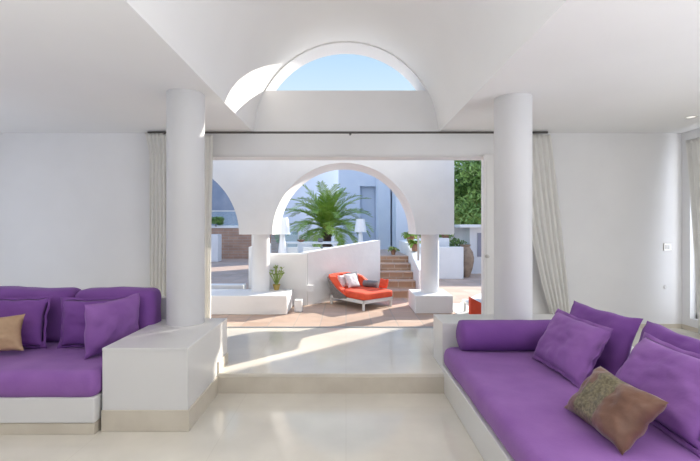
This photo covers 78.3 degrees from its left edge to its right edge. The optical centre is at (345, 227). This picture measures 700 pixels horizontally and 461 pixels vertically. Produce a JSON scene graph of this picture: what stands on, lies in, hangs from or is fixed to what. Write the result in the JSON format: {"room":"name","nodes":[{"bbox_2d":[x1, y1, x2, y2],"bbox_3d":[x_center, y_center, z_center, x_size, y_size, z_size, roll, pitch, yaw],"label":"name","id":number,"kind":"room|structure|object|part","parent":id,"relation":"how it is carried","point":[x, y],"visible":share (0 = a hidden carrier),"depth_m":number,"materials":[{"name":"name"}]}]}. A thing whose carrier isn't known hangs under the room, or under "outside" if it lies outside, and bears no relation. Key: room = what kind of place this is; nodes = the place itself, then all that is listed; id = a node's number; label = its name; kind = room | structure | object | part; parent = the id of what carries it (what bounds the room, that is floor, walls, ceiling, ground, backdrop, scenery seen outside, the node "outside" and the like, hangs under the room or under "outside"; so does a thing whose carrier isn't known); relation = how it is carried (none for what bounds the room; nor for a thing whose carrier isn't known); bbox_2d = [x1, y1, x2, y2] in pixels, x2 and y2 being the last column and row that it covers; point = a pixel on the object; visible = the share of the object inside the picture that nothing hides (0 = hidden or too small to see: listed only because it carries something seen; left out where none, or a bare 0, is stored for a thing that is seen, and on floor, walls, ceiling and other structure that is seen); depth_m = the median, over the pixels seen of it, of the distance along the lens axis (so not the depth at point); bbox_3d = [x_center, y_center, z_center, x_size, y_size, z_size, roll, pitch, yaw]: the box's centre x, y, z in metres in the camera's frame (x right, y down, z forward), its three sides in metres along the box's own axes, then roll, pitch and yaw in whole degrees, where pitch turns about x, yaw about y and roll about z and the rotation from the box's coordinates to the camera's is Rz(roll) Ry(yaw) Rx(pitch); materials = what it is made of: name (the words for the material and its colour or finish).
{"room":"living room","nodes":[
{"label":"living room","id":0,"kind":"room"},
{"bbox_2d":[0,0,251,132],"bbox_3d":[-3.272,-1.376,1.054,4.113,0.244,10.101,0,0,0],"label":"ceiling","id":1,"kind":"structure","parent":0,"point":[67,66],"depth_m":3.47,"materials":[{"name":"paint"}]},
{"bbox_2d":[0,393,483,460],"bbox_3d":[-0.333,1.582,-0.033,9.990,0.166,7.925,0,0,0],"label":"floor","id":2,"kind":"structure","parent":0,"point":[234,426],"depth_m":3.10,"materials":[{"name":"beige stone"}]},
{"bbox_2d":[0,286,165,433],"bbox_3d":[-3.083,1.025,3.680,2.726,0.948,1.187,0,0,0],"label":"sofa","id":3,"kind":"object","parent":2,"relation":"on","point":[51,389],"visible":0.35,"depth_m":3.12,"materials":[{"name":"purple fabric"}]},
{"bbox_2d":[0,314,24,350],"bbox_3d":[-2.895,0.878,3.503,0.514,0.323,0.159,0,0,-12],"label":"cushion","id":4,"kind":"object","parent":3,"relation":"on","point":[10,326],"visible":1,"depth_m":3.51,"materials":[{"name":"beige fabric"}]},
{"bbox_2d":[0,295,51,347],"bbox_3d":[-2.885,0.819,3.738,0.570,0.452,0.196,0,0,-6],"label":"pillow","id":5,"kind":"object","parent":3,"relation":"on","point":[35,309],"visible":0.69,"depth_m":3.71,"materials":[{"name":"purple fabric"}]},
{"bbox_2d":[0,286,80,341],"bbox_3d":[-3.151,0.803,4.038,1.292,0.504,0.284,0,0,0],"label":"cushion","id":6,"kind":"object","parent":3,"relation":"on","point":[54,316],"depth_m":3.92,"materials":[{"name":"purple fabric"}]},
{"bbox_3d":[-3.133,1.457,3.680,2.614,0.082,1.121,0,0,0],"label":"skirting","id":7,"kind":"part","parent":3,"relation":"part of","materials":[{"name":"beige stone"}]},
{"bbox_3d":[-3.129,1.139,3.655,2.635,0.204,1.137,0,0,0],"label":"mattress","id":8,"kind":"part","parent":3,"relation":"part of","materials":[{"name":"purple fabric"}]},
{"bbox_2d":[57,295,129,347],"bbox_3d":[-2.218,0.827,3.804,0.608,0.454,0.189,0,0,-9],"label":"pillow","id":9,"kind":"object","parent":3,"relation":"on","point":[73,324],"visible":0.48,"depth_m":3.73,"materials":[{"name":"purple fabric"}]},
{"bbox_2d":[84,293,139,359],"bbox_3d":[-1.968,0.814,3.646,0.177,0.459,0.573,0,0,18],"label":"pillow","id":10,"kind":"object","parent":3,"relation":"on","point":[107,323],"visible":0.89,"depth_m":3.52,"materials":[{"name":"purple fabric"}]},
{"bbox_2d":[75,286,160,329],"bbox_3d":[-2.135,0.803,4.037,0.760,0.503,0.282,0,0,0],"label":"cushion","id":11,"kind":"object","parent":3,"relation":"on","point":[150,297],"depth_m":3.93,"materials":[{"name":"purple fabric"}]},
{"bbox_3d":[-3.080,1.088,4.226,2.720,0.821,0.094,0,0,0],"label":"backrest","id":12,"kind":"part","parent":3,"relation":"part of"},
{"bbox_2d":[101,318,227,430],"bbox_3d":[-1.480,1.192,3.697,0.646,0.613,1.068,0,0,0],"label":"plinth","id":13,"kind":"object","parent":2,"relation":"on","point":[159,376],"visible":0.93,"depth_m":3.17,"materials":[{"name":"white paint"}]},
{"bbox_3d":[-1.480,1.360,3.696,0.646,0.278,1.066,0,0,0],"label":"skirting","id":14,"kind":"part","parent":13,"relation":"part of","materials":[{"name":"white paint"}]},
{"bbox_2d":[166,88,204,326],"bbox_3d":[-1.501,-0.184,4.029,0.337,2.140,0.337,0,0,0],"label":"column","id":15,"kind":"structure","parent":13,"relation":"on","point":[185,108],"depth_m":3.88,"materials":[{"name":"paint"}]},
{"bbox_2d":[442,346,699,460],"bbox_3d":[1.632,1.238,2.545,1.487,0.522,2.869,0,0,0],"label":"sofa","id":16,"kind":"object","parent":2,"relation":"on","point":[511,404],"visible":0.64,"depth_m":2.64,"materials":[{"name":"purple fabric"}]},
{"bbox_2d":[456,320,550,350],"bbox_3d":[1.443,0.957,3.835,0.888,0.274,0.274,0,0,0],"label":"bolster","id":17,"kind":"object","parent":16,"relation":"on","point":[471,335],"visible":0.81,"depth_m":3.72,"materials":[{"name":"purple fabric"}]},
{"bbox_2d":[532,309,612,388],"bbox_3d":[1.679,0.882,3.244,0.288,0.418,0.722,0,0,-3],"label":"pillow","id":18,"kind":"object","parent":16,"relation":"on","point":[570,345],"visible":1,"depth_m":3.08,"materials":[{"name":"purple fabric"}]},
{"bbox_2d":[570,301,642,375],"bbox_3d":[1.920,0.854,3.326,0.249,0.464,0.738,0,0,-10],"label":"pillow","id":19,"kind":"object","parent":16,"relation":"on","point":[617,350],"visible":0.49,"depth_m":3.07,"materials":[{"name":"purple fabric"}]},
{"bbox_2d":[564,366,667,454],"bbox_3d":[1.418,0.948,2.305,0.256,0.268,0.544,0,0,1],"label":"cushion","id":20,"kind":"object","parent":16,"relation":"on","point":[621,412],"visible":1,"depth_m":2.16,"materials":[{"name":"brown fabric"}]},
{"bbox_2d":[615,332,699,457],"bbox_3d":[1.810,0.884,2.416,0.322,0.412,0.799,0,0,2],"label":"pillow","id":21,"kind":"object","parent":16,"relation":"on","point":[666,371],"visible":0.7,"depth_m":2.30,"materials":[{"name":"purple fabric"}]},
{"bbox_2d":[638,321,699,353],"bbox_3d":[2.023,0.870,2.645,0.253,0.440,0.744,0,0,-1],"label":"pillow","id":22,"kind":"object","parent":16,"relation":"on","point":[687,343],"visible":0.23,"depth_m":2.70,"materials":[{"name":"purple fabric"}]},
{"bbox_2d":[0,41,681,323],"bbox_3d":[-0.333,-0.498,5.894,9.990,3.993,0.422,0,0,0],"label":"wall","id":23,"kind":"structure","parent":0,"point":[74,207],"depth_m":5.68,"materials":[{"name":"paint"}]},
{"bbox_2d":[147,131,547,134],"bbox_3d":[0.022,-1.223,5.603,5.150,0.038,0.160,0,0,0],"label":"rail","id":24,"kind":"object","parent":23,"relation":"attached to","point":[150,132],"visible":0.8,"depth_m":5.53,"materials":[{"name":"grey metal"}]},
{"bbox_2d":[145,132,165,295],"bbox_3d":[-2.365,0.039,5.537,0.453,2.542,0.038,0,0,0],"label":"curtain","id":25,"kind":"object","parent":24,"relation":"hanging from","point":[156,142],"visible":0.39,"depth_m":5.53,"materials":[{"name":"beige fabric"}]},
{"bbox_2d":[205,135,212,317],"bbox_3d":[-1.855,0.056,5.536,0.285,2.509,0.033,0,0,0],"label":"curtain","id":26,"kind":"object","parent":24,"relation":"hanging from","point":[208,138],"visible":0.29,"depth_m":5.53,"materials":[{"name":"beige fabric"}]},
{"bbox_2d":[532,134,569,313],"bbox_3d":[2.577,0.053,5.537,0.670,2.516,0.035,0,0,0],"label":"curtain","id":27,"kind":"object","parent":24,"relation":"hanging from","point":[547,238],"visible":0.8,"depth_m":5.53,"materials":[{"name":"beige fabric"}]},
{"bbox_2d":[210,154,493,327],"bbox_3d":[0.039,0.189,5.790,3.926,2.309,0.340,0,0,2],"label":"door","id":28,"kind":"structure","parent":23,"relation":"in","point":[488,159],"depth_m":5.63,"materials":[{"name":"white paint"}]},
{"bbox_2d":[639,324,681,327],"bbox_3d":[3.112,1.293,5.675,2.628,0.056,0.016,0,0,0],"label":"baseboard","id":29,"kind":"structure","parent":23,"relation":"attached to","point":[641,325],"depth_m":5.67,"materials":[{"name":"beige stone"}]},
{"bbox_2d":[663,243,670,250],"bbox_3d":[4.242,0.251,5.673,0.100,0.100,0.020,0,0,0],"label":"light switch","id":30,"kind":"object","parent":23,"relation":"attached to","point":[666,246],"visible":1,"depth_m":5.67,"materials":[{"name":"white plastic"}]},
{"bbox_2d":[126,0,565,130],"bbox_3d":[0.000,-1.951,1.054,2.786,1.393,10.101,0,0,0],"label":"vault","id":31,"kind":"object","parent":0,"point":[236,47],"visible":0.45,"depth_m":4.35,"materials":[{"name":"paint"}]},
{"bbox_2d":[217,328,699,376],"bbox_3d":[-0.333,1.487,4.795,9.990,0.333,1.776,0,0,0],"label":"floor","id":32,"kind":"structure","parent":0,"point":[252,352],"depth_m":4.56,"materials":[{"name":"beige stone"}]},
{"bbox_2d":[218,377,443,392],"bbox_3d":[-0.333,1.425,3.907,9.546,0.146,0.027,0,0,0],"label":"trim","id":33,"kind":"structure","parent":32,"relation":"attached to","point":[225,384],"depth_m":3.89,"materials":[{"name":"beige stone"}]},
{"bbox_2d":[433,314,554,367],"bbox_3d":[1.571,1.103,4.210,1.348,0.435,0.421,0,0,0],"label":"plinth","id":34,"kind":"object","parent":32,"relation":"on","point":[445,325],"visible":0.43,"depth_m":4.16,"materials":[{"name":"white paint"}]},
{"bbox_2d":[494,93,531,319],"bbox_3d":[1.615,-0.184,4.162,0.348,2.140,0.348,0,0,0],"label":"column","id":35,"kind":"structure","parent":34,"relation":"on","point":[512,111],"depth_m":4.01,"materials":[{"name":"paint"}]},
{"bbox_2d":[440,0,699,132],"bbox_3d":[2.939,-1.376,1.054,3.447,0.244,10.101,0,0,0],"label":"ceiling","id":36,"kind":"structure","parent":0,"point":[594,66],"depth_m":3.47,"materials":[{"name":"paint"}]},
{"bbox_2d":[684,116,697,118],"bbox_3d":[3.898,-1.251,4.859,0.129,0.007,0.129,0,0,0],"label":"recessed light","id":37,"kind":"object","parent":36,"relation":"in","point":[687,117],"visible":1,"depth_m":4.87,"materials":[{"name":"white paint"}]},
{"bbox_2d":[682,128,699,327],"bbox_3d":[4.551,0.122,0.955,0.222,2.753,9.457,0,0,0],"label":"wall","id":38,"kind":"structure","parent":0,"point":[689,318],"depth_m":5.59,"materials":[{"name":"paint"}]},
{"bbox_2d":[682,324,697,332],"bbox_3d":[4.433,1.293,4.795,0.013,0.056,1.776,0,0,0],"label":"baseboard","id":39,"kind":"structure","parent":38,"relation":"attached to","point":[684,326],"depth_m":5.53,"materials":[{"name":"beige stone"}]},
{"bbox_2d":[685,137,699,333],"bbox_3d":[4.363,0.089,4.849,0.062,2.421,1.357,0,0,0],"label":"curtain","id":40,"kind":"object","parent":38,"relation":"hanging from","point":[692,145],"visible":1,"depth_m":5.36,"materials":[{"name":"beige fabric"}]},
{"label":"outside","id":41,"kind":"structure","parent":0,"visible":0},
{"bbox_2d":[211,259,480,325],"bbox_3d":[0.000,1.476,17.305,31.080,0.266,23.110,0,0,0],"label":"paving","id":42,"kind":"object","parent":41,"point":[226,271],"visible":0.04,"depth_m":6.92,"materials":[{"name":"ceramic"}]},
{"bbox_2d":[211,234,221,261],"bbox_3d":[-5.406,0.799,17.233,0.705,1.088,0.500,0,0,0],"label":"wall","id":43,"kind":"structure","parent":42,"relation":"on","point":[216,239],"depth_m":16.98,"materials":[{"name":"white paint"}]},
{"bbox_2d":[212,179,233,224],"bbox_3d":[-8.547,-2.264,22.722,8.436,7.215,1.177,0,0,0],"label":"house","id":44,"kind":"structure","parent":42,"relation":"on","point":[220,200],"depth_m":22.20,"materials":[{"name":"paint"}]},
{"bbox_2d":[211,284,245,288],"bbox_3d":[-2.786,1.171,7.637,1.976,0.344,0.222,0,0,0],"label":"wall","id":45,"kind":"structure","parent":42,"relation":"on","point":[213,286],"depth_m":7.53,"materials":[{"name":"white paint"}]},
{"bbox_2d":[211,227,270,258],"bbox_3d":[-5.495,0.644,19.092,5.705,1.399,0.733,0,0,0],"label":"brick wall","id":46,"kind":"structure","parent":42,"relation":"on","point":[234,245],"depth_m":18.76,"materials":[{"name":"brown brick"}]},
{"bbox_2d":[211,216,223,226],"bbox_3d":[-5.717,-0.298,19.025,0.652,0.484,0.751,0,0,0],"label":"shrub","id":47,"kind":"object","parent":46,"relation":"on","point":[217,220],"visible":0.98,"depth_m":18.86,"materials":[{"name":"green plant"}]},
{"bbox_2d":[211,210,238,226],"bbox_3d":[-5.467,-0.411,19.103,2.942,0.733,0.089,0,0,0],"label":"glass balustrade","id":48,"kind":"object","parent":46,"relation":"on","point":[227,215],"visible":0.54,"depth_m":19.09,"materials":[{"name":"white"}]},
{"bbox_3d":[-5.483,-0.416,19.103,0.910,0.633,0.022,0,0,0],"label":"glass panel","id":49,"kind":"part","parent":48,"relation":"part of","materials":[{"name":"white"}]},
{"bbox_3d":[-4.540,-0.416,19.103,0.910,0.633,0.022,0,0,0],"label":"glass panel","id":50,"kind":"part","parent":48,"relation":"part of","materials":[{"name":"white"}]},
{"bbox_2d":[211,289,292,314],"bbox_3d":[-2.566,1.196,7.021,3.303,0.294,0.722,0,0,0],"label":"bench","id":51,"kind":"object","parent":42,"relation":"on","point":[223,301],"visible":0.44,"depth_m":6.66,"materials":[{"name":"white paint"}]},
{"bbox_2d":[252,235,269,291],"bbox_3d":[-1.432,0.576,7.215,0.300,0.946,0.300,0,0,0],"label":"column","id":52,"kind":"structure","parent":51,"relation":"on","point":[260,243],"depth_m":7.08,"materials":[{"name":"white paint"}]},
{"bbox_2d":[269,265,284,289],"bbox_3d":[-1.191,0.837,7.282,0.320,0.424,0.216,0,0,0],"label":"potted plant","id":53,"kind":"object","parent":51,"relation":"on","point":[276,285],"visible":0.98,"depth_m":7.26,"materials":[{"name":"green plant"}]},
{"bbox_3d":[-1.177,1.002,7.282,0.132,0.094,0.132,0,0,0],"label":"pot","id":54,"kind":"part","parent":53,"relation":"part of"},
{"bbox_2d":[249,243,270,288],"bbox_3d":[-1.707,0.841,8.630,0.083,1.005,1.832,0,0,0],"label":"wall","id":55,"kind":"structure","parent":42,"relation":"on","point":[250,248],"depth_m":7.71,"materials":[{"name":"white paint"}]},
{"bbox_2d":[250,253,306,304],"bbox_3d":[-1.172,0.896,7.570,0.986,0.894,0.222,0,0,0],"label":"wall","id":56,"kind":"structure","parent":42,"relation":"on","point":[294,277],"depth_m":7.46,"materials":[{"name":"white paint"}]},
{"bbox_2d":[294,299,302,311],"bbox_3d":[-0.766,1.249,6.938,0.122,0.189,0.133,0,0,0],"label":"block","id":57,"kind":"object","parent":42,"relation":"on","point":[298,303],"visible":1,"depth_m":6.87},
{"bbox_2d":[212,160,453,234],"bbox_3d":[-2.793,-0.161,7.221,9.016,3.008,0.810,0,0,0],"label":"wall","id":58,"kind":"structure","parent":42,"relation":"on","point":[259,192],"depth_m":6.82,"materials":[{"name":"white paint"}]},
{"bbox_2d":[301,240,379,304],"bbox_3d":[-0.043,0.796,8.232,0.178,1.093,1.943,0,0,45],"label":"wall","id":59,"kind":"structure","parent":42,"relation":"on","point":[363,258],"depth_m":8.01,"materials":[{"name":"white paint"}]},
{"bbox_2d":[307,285,313,291],"bbox_3d":[-0.616,1.043,7.437,0.122,0.111,0.100,0,0,0],"label":"wall light","id":60,"kind":"object","parent":59,"relation":"attached to","point":[310,288],"visible":1,"depth_m":7.39,"materials":[{"name":"white"}]},
{"bbox_2d":[282,170,407,251],"bbox_3d":[-0.039,-1.432,17.282,7.943,5.550,2.725,0,0,44],"label":"villa","id":61,"kind":"object","parent":42,"relation":"on","point":[389,223],"visible":0.23,"depth_m":16.09,"materials":[{"name":"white paint"}]},
{"bbox_2d":[361,189,374,241],"bbox_3d":[0.842,-0.192,16.461,0.503,2.627,0.067,0,0,0],"label":"shutter","id":62,"kind":"object","parent":61,"relation":"hanging from","point":[368,205],"depth_m":16.43,"materials":[{"name":"blue paint"}]},
{"bbox_2d":[327,272,392,310],"bbox_3d":[0.211,1.081,7.541,0.825,0.525,1.046,0,0,-40],"label":"daybed","id":63,"kind":"object","parent":42,"relation":"on","point":[362,295],"visible":0.91,"depth_m":7.30,"materials":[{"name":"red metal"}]},
{"bbox_2d":[338,275,347,286],"bbox_3d":[-0.043,0.944,7.644,0.116,0.211,0.254,0,0,43],"label":"pillow","id":64,"kind":"object","parent":63,"relation":"on","point":[341,278],"visible":0.63,"depth_m":7.58,"materials":[{"name":"white fabric"}]},
{"bbox_2d":[343,273,359,287],"bbox_3d":[0.105,0.933,7.665,0.300,0.239,0.154,0,0,-45],"label":"pillow","id":65,"kind":"object","parent":63,"relation":"on","point":[351,279],"visible":1,"depth_m":7.62,"materials":[{"name":"white fabric"}]},
{"bbox_3d":[0.256,1.204,7.491,0.677,0.056,0.888,0,0,-40],"label":"frame","id":66,"kind":"part","parent":63,"relation":"part of","materials":[{"name":"white metal"}]},
{"bbox_3d":[0.270,1.117,7.475,0.679,0.118,0.869,0,0,-40],"label":"mattress","id":67,"kind":"part","parent":63,"relation":"part of","materials":[{"name":"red fabric"}]},
{"bbox_2d":[362,280,378,287],"bbox_3d":[0.442,0.997,7.696,0.289,0.122,0.122,0,0,36],"label":"bolster","id":68,"kind":"object","parent":63,"relation":"on","point":[366,283],"visible":1,"depth_m":7.64,"materials":[{"name":"grey fabric"}]},
{"bbox_2d":[379,279,388,288],"bbox_3d":[0.660,0.972,7.536,0.090,0.167,0.225,0,0,-35],"label":"pillow","id":69,"kind":"object","parent":63,"relation":"on","point":[383,283],"visible":1,"depth_m":7.49,"materials":[{"name":"red fabric"}]},
{"bbox_2d":[380,249,415,297],"bbox_3d":[1.032,0.982,10.356,0.710,0.722,4.240,0,0,0],"label":"staircase","id":70,"kind":"structure","parent":42,"relation":"on","point":[395,268],"depth_m":8.92,"materials":[{"name":"brick"}]},
{"bbox_2d":[388,246,399,254],"bbox_3d":[1.106,0.525,9.991,0.288,0.193,0.291,0,0,37],"label":"potted plant","id":71,"kind":"object","parent":70,"relation":"on","point":[393,250],"visible":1,"depth_m":9.94,"materials":[{"name":"green plant"}]},
{"bbox_2d":[399,240,420,288],"bbox_3d":[1.485,0.833,9.768,0.183,1.021,3.108,0,0,0],"label":"wall","id":72,"kind":"structure","parent":42,"relation":"on","point":[415,267],"depth_m":9.01,"materials":[{"name":"white paint"}]},
{"bbox_2d":[401,231,416,242],"bbox_3d":[1.480,0.208,9.934,0.423,0.267,0.431,0,0,0],"label":"potted plant","id":73,"kind":"object","parent":72,"relation":"on","point":[407,236],"visible":0.7,"depth_m":9.85,"materials":[{"name":"green plant"}]},
{"bbox_2d":[407,239,420,250],"bbox_3d":[1.498,0.368,9.308,0.359,0.263,0.379,0,0,21],"label":"potted plant","id":74,"kind":"object","parent":72,"relation":"on","point":[413,243],"visible":0.88,"depth_m":9.26,"materials":[{"name":"green plant"}]},
{"bbox_3d":[1.493,0.422,9.324,0.192,0.155,0.192,0,0,0],"label":"pot","id":75,"kind":"part","parent":74,"relation":"part of","materials":[{"name":"ceramic"}]},
{"bbox_2d":[417,236,418,259],"bbox_3d":[1.476,0.749,8.769,0.044,1.188,0.042,0,0,0],"label":"post","id":76,"kind":"object","parent":42,"relation":"on","point":[417,236],"visible":0.34,"depth_m":8.76,"materials":[{"name":"silver metal"}]},
{"bbox_2d":[409,289,452,312],"bbox_3d":[1.385,1.204,7.123,0.594,0.278,0.738,0,0,0],"label":"pedestal","id":77,"kind":"object","parent":42,"relation":"on","point":[442,301],"visible":0.97,"depth_m":6.75,"materials":[{"name":"white paint"}]},
{"bbox_2d":[421,235,438,292],"bbox_3d":[1.402,0.584,7.193,0.300,0.962,0.300,0,0,0],"label":"column","id":78,"kind":"structure","parent":77,"relation":"on","point":[429,243],"depth_m":7.06,"materials":[{"name":"white paint"}]},
{"bbox_2d":[419,247,463,278],"bbox_3d":[2.342,0.921,11.433,1.510,0.844,0.222,0,0,0],"label":"wall","id":79,"kind":"structure","parent":42,"relation":"on","point":[451,259],"depth_m":11.32,"materials":[{"name":"white paint"}]},
{"bbox_2d":[439,238,448,246],"bbox_3d":[2.525,0.810,12.099,0.610,1.066,0.666,0,0,0],"label":"wall","id":80,"kind":"structure","parent":42,"relation":"on","point":[443,242],"depth_m":11.77,"materials":[{"name":"white paint"}]},
{"bbox_2d":[415,191,478,246],"bbox_3d":[4.013,-0.350,19.527,4.191,3.394,3.720,0,0,0],"label":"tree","id":81,"kind":"object","parent":42,"relation":"on","point":[440,236],"visible":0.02,"depth_m":18.30,"materials":[{"name":"green plant"}]},
{"bbox_2d":[449,235,466,246],"bbox_3d":[3.286,0.741,12.913,0.767,1.204,0.859,0,0,0],"label":"shrub","id":82,"kind":"object","parent":42,"relation":"on","point":[454,242],"visible":0.09,"depth_m":12.70,"materials":[{"name":"green plant"}]},
{"bbox_2d":[450,225,480,273],"bbox_3d":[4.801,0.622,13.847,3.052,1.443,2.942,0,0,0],"label":"house","id":83,"kind":"structure","parent":42,"relation":"on","point":[471,234],"depth_m":12.65,"materials":[{"name":"grey paint"}]},
{"bbox_2d":[453,293,480,313],"bbox_3d":[3.752,1.339,8.131,4.040,0.009,3.496,0,0,0],"label":"paving","id":84,"kind":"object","parent":42,"relation":"on","point":[457,307],"visible":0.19,"depth_m":7.22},
{"bbox_2d":[462,297,480,313],"bbox_3d":[2.398,1.185,6.649,1.110,0.316,0.577,0,0,0],"label":"sun lounger","id":85,"kind":"object","parent":84,"relation":"on","point":[474,305],"visible":0.25,"depth_m":6.36,"materials":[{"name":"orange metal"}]},
{"bbox_3d":[2.409,1.165,6.660,1.088,0.044,0.555,0,0,0],"label":"frame","id":86,"kind":"part","parent":85,"relation":"part of","materials":[{"name":"white metal"}]},
{"bbox_2d":[460,244,473,276],"bbox_3d":[3.275,0.899,11.799,0.466,0.888,0.466,0,0,0],"label":"urn","id":87,"kind":"object","parent":42,"relation":"on","point":[468,253],"visible":0.74,"depth_m":11.62,"materials":[{"name":"ceramic"}]},
{"bbox_2d":[454,160,480,224],"bbox_3d":[5.122,-1.121,16.804,3.886,4.934,4.216,0,0,-33],"label":"tree","id":88,"kind":"object","parent":42,"relation":"on","point":[466,205],"visible":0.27,"depth_m":15.77,"materials":[{"name":"green plant"}]},
{"bbox_3d":[-0.777,1.199,11.283,2.664,0.289,7.182,0,0,0],"label":"terrace","id":89,"kind":"object","parent":42,"relation":"on","visible":0},
{"bbox_2d":[278,217,289,252],"bbox_3d":[-1.410,0.411,9.546,0.354,1.288,0.354,0,0,0],"label":"floor lamp","id":90,"kind":"object","parent":89,"relation":"on","point":[284,229],"visible":0.59,"depth_m":9.47,"materials":[{"name":"white plastic"}]},
{"bbox_3d":[-1.410,-0.047,9.546,0.354,0.373,0.354,0,0,0],"label":"lamp shade","id":91,"kind":"part","parent":90,"relation":"part of","materials":[{"name":"white fabric"}]},
{"bbox_2d":[271,231,298,252],"bbox_3d":[-1.776,0.572,12.443,0.821,0.966,0.044,0,0,0],"label":"glass screen","id":92,"kind":"object","parent":89,"relation":"on","point":[293,236],"visible":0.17,"depth_m":12.43,"materials":[{"name":"white"}]},
{"bbox_2d":[286,247,297,252],"bbox_3d":[-1.288,0.744,9.980,0.400,0.622,0.424,0,0,0],"label":"dining chair","id":93,"kind":"object","parent":89,"relation":"on","point":[289,249],"visible":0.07,"depth_m":9.77,"materials":[{"name":"white metal"}]},
{"bbox_2d":[297,244,311,252],"bbox_3d":[-1.110,0.744,11.332,0.400,0.622,0.424,0,0,0],"label":"dining chair","id":94,"kind":"object","parent":89,"relation":"on","point":[300,246],"visible":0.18,"depth_m":11.52,"materials":[{"name":"white metal"}]},
{"bbox_2d":[299,235,322,247],"bbox_3d":[-1.387,0.638,13.875,1.399,0.832,0.222,0,0,0],"label":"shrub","id":95,"kind":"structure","parent":89,"relation":"on","point":[312,237],"depth_m":13.76,"materials":[{"name":"green plant"}]},
{"bbox_2d":[286,241,337,246],"bbox_3d":[-0.888,0.699,10.656,1.376,0.710,0.777,0,0,0],"label":"dining table","id":96,"kind":"object","parent":89,"relation":"on","point":[335,243],"visible":0.45,"depth_m":10.27,"materials":[{"name":"white metal"}]},
{"bbox_2d":[303,247,320,251],"bbox_3d":[-0.798,0.744,9.980,0.400,0.622,0.424,0,0,-6],"label":"dining chair","id":97,"kind":"object","parent":89,"relation":"on","point":[304,248],"visible":0.23,"depth_m":9.77,"materials":[{"name":"white metal"}]},
{"bbox_2d":[284,181,374,248],"bbox_3d":[-0.676,-0.179,13.294,3.093,2.468,3.078,0,0,0],"label":"palm tree","id":98,"kind":"object","parent":89,"relation":"on","point":[328,215],"visible":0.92,"depth_m":12.93,"materials":[{"name":"green plant"}]},
{"bbox_2d":[354,219,366,242],"bbox_3d":[0.374,0.411,11.100,0.321,1.288,0.321,0,0,0],"label":"floor lamp","id":99,"kind":"object","parent":89,"relation":"on","point":[360,226],"visible":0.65,"depth_m":11.00,"materials":[{"name":"white plastic"}]},
{"bbox_3d":[0.374,-0.064,11.100,0.321,0.337,0.321,0,0,0],"label":"lamp shade","id":100,"kind":"part","parent":99,"relation":"part of","materials":[{"name":"white fabric"}]}
]}

